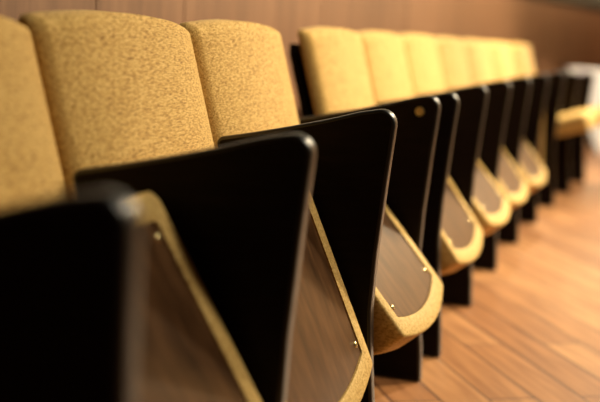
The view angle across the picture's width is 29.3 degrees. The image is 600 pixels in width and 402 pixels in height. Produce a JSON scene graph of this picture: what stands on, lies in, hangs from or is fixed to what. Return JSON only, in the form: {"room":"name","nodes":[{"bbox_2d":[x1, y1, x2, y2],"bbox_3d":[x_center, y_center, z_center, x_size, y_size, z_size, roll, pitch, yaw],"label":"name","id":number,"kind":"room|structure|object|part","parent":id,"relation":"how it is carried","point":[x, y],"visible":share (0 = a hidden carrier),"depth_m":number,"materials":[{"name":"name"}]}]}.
{"room":"lecture hall","nodes":[
{"label":"lecture hall","id":0,"kind":"room"},
{"bbox_2d":[0,0,184,23],"bbox_3d":[-0.423,-0.149,2.300,0.020,1.050,0.955,5,9,15],"label":"wall","id":1,"kind":"structure","parent":0,"point":[170,10],"depth_m":2.30,"materials":[{"name":"brown wood"}]},
{"bbox_2d":[184,0,323,118],"bbox_3d":[-0.122,-0.288,3.351,0.026,1.050,1.238,5,9,16],"label":"wall","id":2,"kind":"structure","parent":0,"point":[287,17],"depth_m":3.41,"materials":[{"name":"brown wood"}]},
{"bbox_2d":[323,0,407,33],"bbox_3d":[0.248,-0.441,4.517,0.025,1.050,1.219,6,9,18],"label":"wall","id":3,"kind":"structure","parent":0,"point":[353,15],"depth_m":4.44,"materials":[{"name":"brown wood"}]},
{"bbox_2d":[406,0,467,38],"bbox_3d":[0.656,-0.588,5.661,0.025,1.050,1.219,6,9,20],"label":"wall","id":4,"kind":"structure","parent":0,"point":[447,18],"depth_m":5.60,"materials":[{"name":"brown wood"}]},
{"bbox_2d":[374,136,599,401],"bbox_3d":[5.753,0.240,5.442,16.000,0.001,21.000,5,9,15],"label":"floor","id":5,"kind":"structure","parent":0,"point":[530,331],"depth_m":3.04,"materials":[{"name":"brown wood"}]},
{"bbox_2d":[0,189,142,401],"bbox_3d":[-0.298,0.283,0.899,0.451,0.616,0.030,5,9,15],"label":"divider","id":6,"kind":"object","parent":5,"relation":"on","point":[71,263],"visible":1,"depth_m":0.82,"materials":[{"name":"black wood"}]},
{"bbox_2d":[73,132,315,401],"bbox_3d":[-0.190,0.208,1.445,0.400,0.616,0.030,5,9,15],"label":"divider","id":7,"kind":"object","parent":5,"relation":"on","point":[238,211],"visible":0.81,"depth_m":1.38,"materials":[{"name":"black wood"}]},
{"bbox_2d":[0,16,261,401],"bbox_3d":[-0.252,0.103,1.161,0.453,0.596,0.533,5,9,15],"label":"seat","id":8,"kind":"object","parent":7,"relation":"attached to","point":[187,354],"visible":0.49,"depth_m":1.29,"materials":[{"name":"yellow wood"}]},
{"bbox_3d":[-0.170,0.214,1.153,0.273,0.387,0.464,5,9,15],"label":"seat","id":9,"kind":"part","parent":8,"relation":"part of","materials":[{"name":"brown wood"}]},
{"bbox_2d":[217,109,397,401],"bbox_3d":[-0.049,0.138,1.972,0.400,0.616,0.030,5,9,15],"label":"divider","id":10,"kind":"object","parent":5,"relation":"on","point":[354,151],"visible":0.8,"depth_m":1.90,"materials":[{"name":"black wood"}]},
{"bbox_2d":[18,10,371,401],"bbox_3d":[-0.120,0.035,1.690,0.423,0.603,0.533,5,9,15],"label":"seat","id":11,"kind":"object","parent":10,"relation":"attached to","point":[118,88],"visible":0.52,"depth_m":1.62,"materials":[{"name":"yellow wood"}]},
{"bbox_3d":[-0.035,0.142,1.681,0.234,0.403,0.464,5,9,15],"label":"seat","id":12,"kind":"part","parent":11,"relation":"part of","materials":[{"name":"brown wood"}]},
{"bbox_2d":[179,19,442,354],"bbox_3d":[0.045,-0.042,2.203,0.463,0.584,0.520,5,9,15],"label":"seat","id":13,"kind":"object","parent":10,"relation":"attached to","point":[243,72],"visible":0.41,"depth_m":2.10,"materials":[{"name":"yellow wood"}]},
{"bbox_3d":[0.109,0.076,2.200,0.317,0.358,0.452,5,9,15],"label":"seat","id":14,"kind":"part","parent":13,"relation":"part of","materials":[{"name":"brown wood"}]},
{"bbox_2d":[298,95,440,381],"bbox_3d":[0.086,0.068,2.494,0.400,0.616,0.034,5,9,15],"label":"divider","id":15,"kind":"object","parent":5,"relation":"on","point":[417,117],"visible":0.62,"depth_m":2.43,"materials":[{"name":"black wood"}]},
{"bbox_2d":[328,92,458,356],"bbox_3d":[0.153,0.042,2.693,0.400,0.616,0.030,5,9,15],"label":"divider","id":16,"kind":"object","parent":5,"relation":"on","point":[449,101],"visible":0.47,"depth_m":2.63,"materials":[{"name":"black wood"}]},
{"bbox_2d":[377,85,487,306],"bbox_3d":[0.305,-0.028,3.221,0.400,0.616,0.030,5,9,16],"label":"divider","id":17,"kind":"object","parent":5,"relation":"on","point":[457,285],"visible":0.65,"depth_m":3.15,"materials":[{"name":"black wood"}]},
{"bbox_2d":[289,27,482,274],"bbox_3d":[0.245,-0.136,2.933,0.454,0.590,0.533,5,9,15],"label":"seat","id":18,"kind":"object","parent":17,"relation":"attached to","point":[330,70],"visible":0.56,"depth_m":2.78,"materials":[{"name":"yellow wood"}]},
{"bbox_3d":[0.314,-0.021,2.929,0.299,0.372,0.464,5,9,15],"label":"seat","id":19,"kind":"part","parent":18,"relation":"part of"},
{"bbox_2d":[417,80,510,270],"bbox_3d":[0.465,-0.097,3.746,0.400,0.616,0.030,6,9,17],"label":"divider","id":20,"kind":"object","parent":5,"relation":"on","point":[499,91],"visible":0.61,"depth_m":3.67,"materials":[{"name":"black wood"}]},
{"bbox_2d":[357,30,509,235],"bbox_3d":[0.407,-0.208,3.457,0.465,0.582,0.533,5,9,16],"label":"seat","id":21,"kind":"object","parent":20,"relation":"attached to","point":[385,55],"visible":0.41,"depth_m":3.35,"materials":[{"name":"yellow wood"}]},
{"bbox_3d":[0.470,-0.089,3.454,0.322,0.354,0.464,5,9,16],"label":"seat","id":22,"kind":"part","parent":21,"relation":"part of","materials":[{"name":"yellow fabric"}]},
{"bbox_2d":[449,76,530,243],"bbox_3d":[0.634,-0.165,4.268,0.400,0.616,0.030,6,9,18],"label":"divider","id":23,"kind":"object","parent":5,"relation":"on","point":[508,232],"visible":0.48,"depth_m":4.19,"materials":[{"name":"black wood"}]},
{"bbox_2d":[398,33,527,209],"bbox_3d":[0.568,-0.275,3.982,0.459,0.587,0.533,6,9,17],"label":"seat","id":24,"kind":"object","parent":23,"relation":"attached to","point":[421,50],"visible":0.37,"depth_m":3.88,"materials":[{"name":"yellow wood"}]},
{"bbox_3d":[0.634,-0.158,3.976,0.308,0.365,0.464,6,9,17],"label":"seat","id":25,"kind":"part","parent":24,"relation":"part of","materials":[{"name":"yellow fabric"}]},
{"bbox_2d":[519,74,548,222],"bbox_3d":[0.811,-0.232,4.788,0.400,0.616,0.030,6,9,19],"label":"divider","id":26,"kind":"object","parent":5,"relation":"on","point":[528,210],"visible":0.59,"depth_m":4.71,"materials":[{"name":"black wood"}]},
{"bbox_2d":[434,36,545,192],"bbox_3d":[0.742,-0.340,4.503,0.461,0.586,0.533,6,9,18],"label":"seat","id":27,"kind":"object","parent":26,"relation":"attached to","point":[451,50],"visible":0.36,"depth_m":4.40,"materials":[{"name":"yellow fabric"}]},
{"bbox_3d":[0.806,-0.222,4.496,0.313,0.362,0.464,6,9,18],"label":"seat","id":28,"kind":"part","parent":27,"relation":"part of","materials":[{"name":"yellow fabric"}]},
{"bbox_2d":[537,72,564,206],"bbox_3d":[0.996,-0.298,5.305,0.400,0.616,0.030,6,9,19],"label":"divider","id":29,"kind":"object","parent":5,"relation":"on","point":[546,192],"visible":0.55,"depth_m":5.24,"materials":[{"name":"black wood"}]},
{"bbox_2d":[462,39,543,165],"bbox_3d":[0.874,-0.396,5.040,0.358,0.609,0.533,6,9,19],"label":"seat","id":30,"kind":"object","parent":29,"relation":"attached to","point":[477,51],"visible":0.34,"depth_m":4.93,"materials":[{"name":"yellow fabric"}]},
{"bbox_3d":[0.986,-0.290,5.013,0.110,0.419,0.464,6,9,19],"label":"seat","id":31,"kind":"part","parent":30,"relation":"part of","materials":[{"name":"yellow fabric"}]},
{"bbox_2d":[487,41,599,136],"bbox_3d":[1.152,-0.503,5.518,0.540,0.499,0.533,6,9,20],"label":"seat","id":32,"kind":"object","parent":29,"relation":"attached to","point":[578,121],"visible":0.33,"depth_m":5.35,"materials":[{"name":"yellow fabric"}]},
{"bbox_3d":[1.203,-0.347,5.518,0.413,0.194,0.464,6,9,20],"label":"seat","id":33,"kind":"part","parent":32,"relation":"part of","materials":[{"name":"yellow fabric"}]},
{"bbox_2d":[554,73,579,192],"bbox_3d":[1.190,-0.358,5.820,0.400,0.604,0.030,6,9,20],"label":"divider","id":34,"kind":"object","parent":5,"relation":"on","point":[571,84],"visible":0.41,"depth_m":5.76,"materials":[{"name":"black wood"}]},
{"bbox_2d":[562,66,599,152],"bbox_3d":[2.329,-0.610,7.981,1.045,0.590,0.060,5,9,15],"label":"panel","id":35,"kind":"object","parent":5,"relation":"on","point":[592,135],"visible":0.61,"depth_m":8.03,"materials":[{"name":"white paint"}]},
{"bbox_2d":[570,73,593,181],"bbox_3d":[1.392,-0.418,6.331,0.400,0.594,0.030,6,9,21],"label":"divider","id":36,"kind":"object","parent":5,"relation":"on","point":[577,145],"visible":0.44,"depth_m":6.27,"materials":[{"name":"black wood"}]},
{"bbox_2d":[508,43,599,125],"bbox_3d":[1.349,-0.566,6.030,0.540,0.496,0.533,6,9,21],"label":"seat","id":37,"kind":"object","parent":36,"relation":"attached to","point":[521,53],"visible":0.24,"depth_m":5.93,"materials":[{"name":"yellow fabric"}]},
{"bbox_3d":[1.400,-0.408,6.030,0.415,0.188,0.464,6,9,21],"label":"seat","id":38,"kind":"part","parent":37,"relation":"part of","materials":[{"name":"yellow fabric"}]},
{"bbox_2d":[466,0,516,42],"bbox_3d":[1.103,-0.731,6.790,0.025,1.050,1.219,6,9,22],"label":"wall","id":39,"kind":"structure","parent":0,"point":[487,20],"depth_m":6.73,"materials":[{"name":"brown wood"}]},
{"bbox_2d":[513,0,557,74],"bbox_3d":[1.590,-0.870,7.904,0.025,1.050,1.219,7,9,24],"label":"wall","id":40,"kind":"structure","parent":0,"point":[535,20],"depth_m":7.95,"materials":[{"name":"brown wood"}]},
{"bbox_2d":[552,1,594,73],"bbox_3d":[2.115,-1.004,9.000,0.025,1.050,1.218,7,9,26],"label":"wall","id":41,"kind":"structure","parent":0,"point":[574,23],"depth_m":8.92,"materials":[{"name":"brown wood"}]},
{"bbox_2d":[589,8,599,68],"bbox_3d":[2.679,-1.134,10.078,0.025,1.050,1.219,7,9,28],"label":"wall","id":42,"kind":"structure","parent":0,"point":[595,46],"depth_m":9.62,"materials":[{"name":"brown wood"}]},
{"bbox_3d":[2.099,-1.578,6.190,2.783,3.000,18.941,5,9,15],"label":"wall","id":43,"kind":"structure","parent":0,"visible":0},
{"bbox_2d":[555,0,599,8],"bbox_3d":[1.617,-1.220,6.437,1.152,0.069,19.103,7,9,23],"label":"trim","id":44,"kind":"structure","parent":43,"relation":"attached to","point":[588,3],"depth_m":9.11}
]}

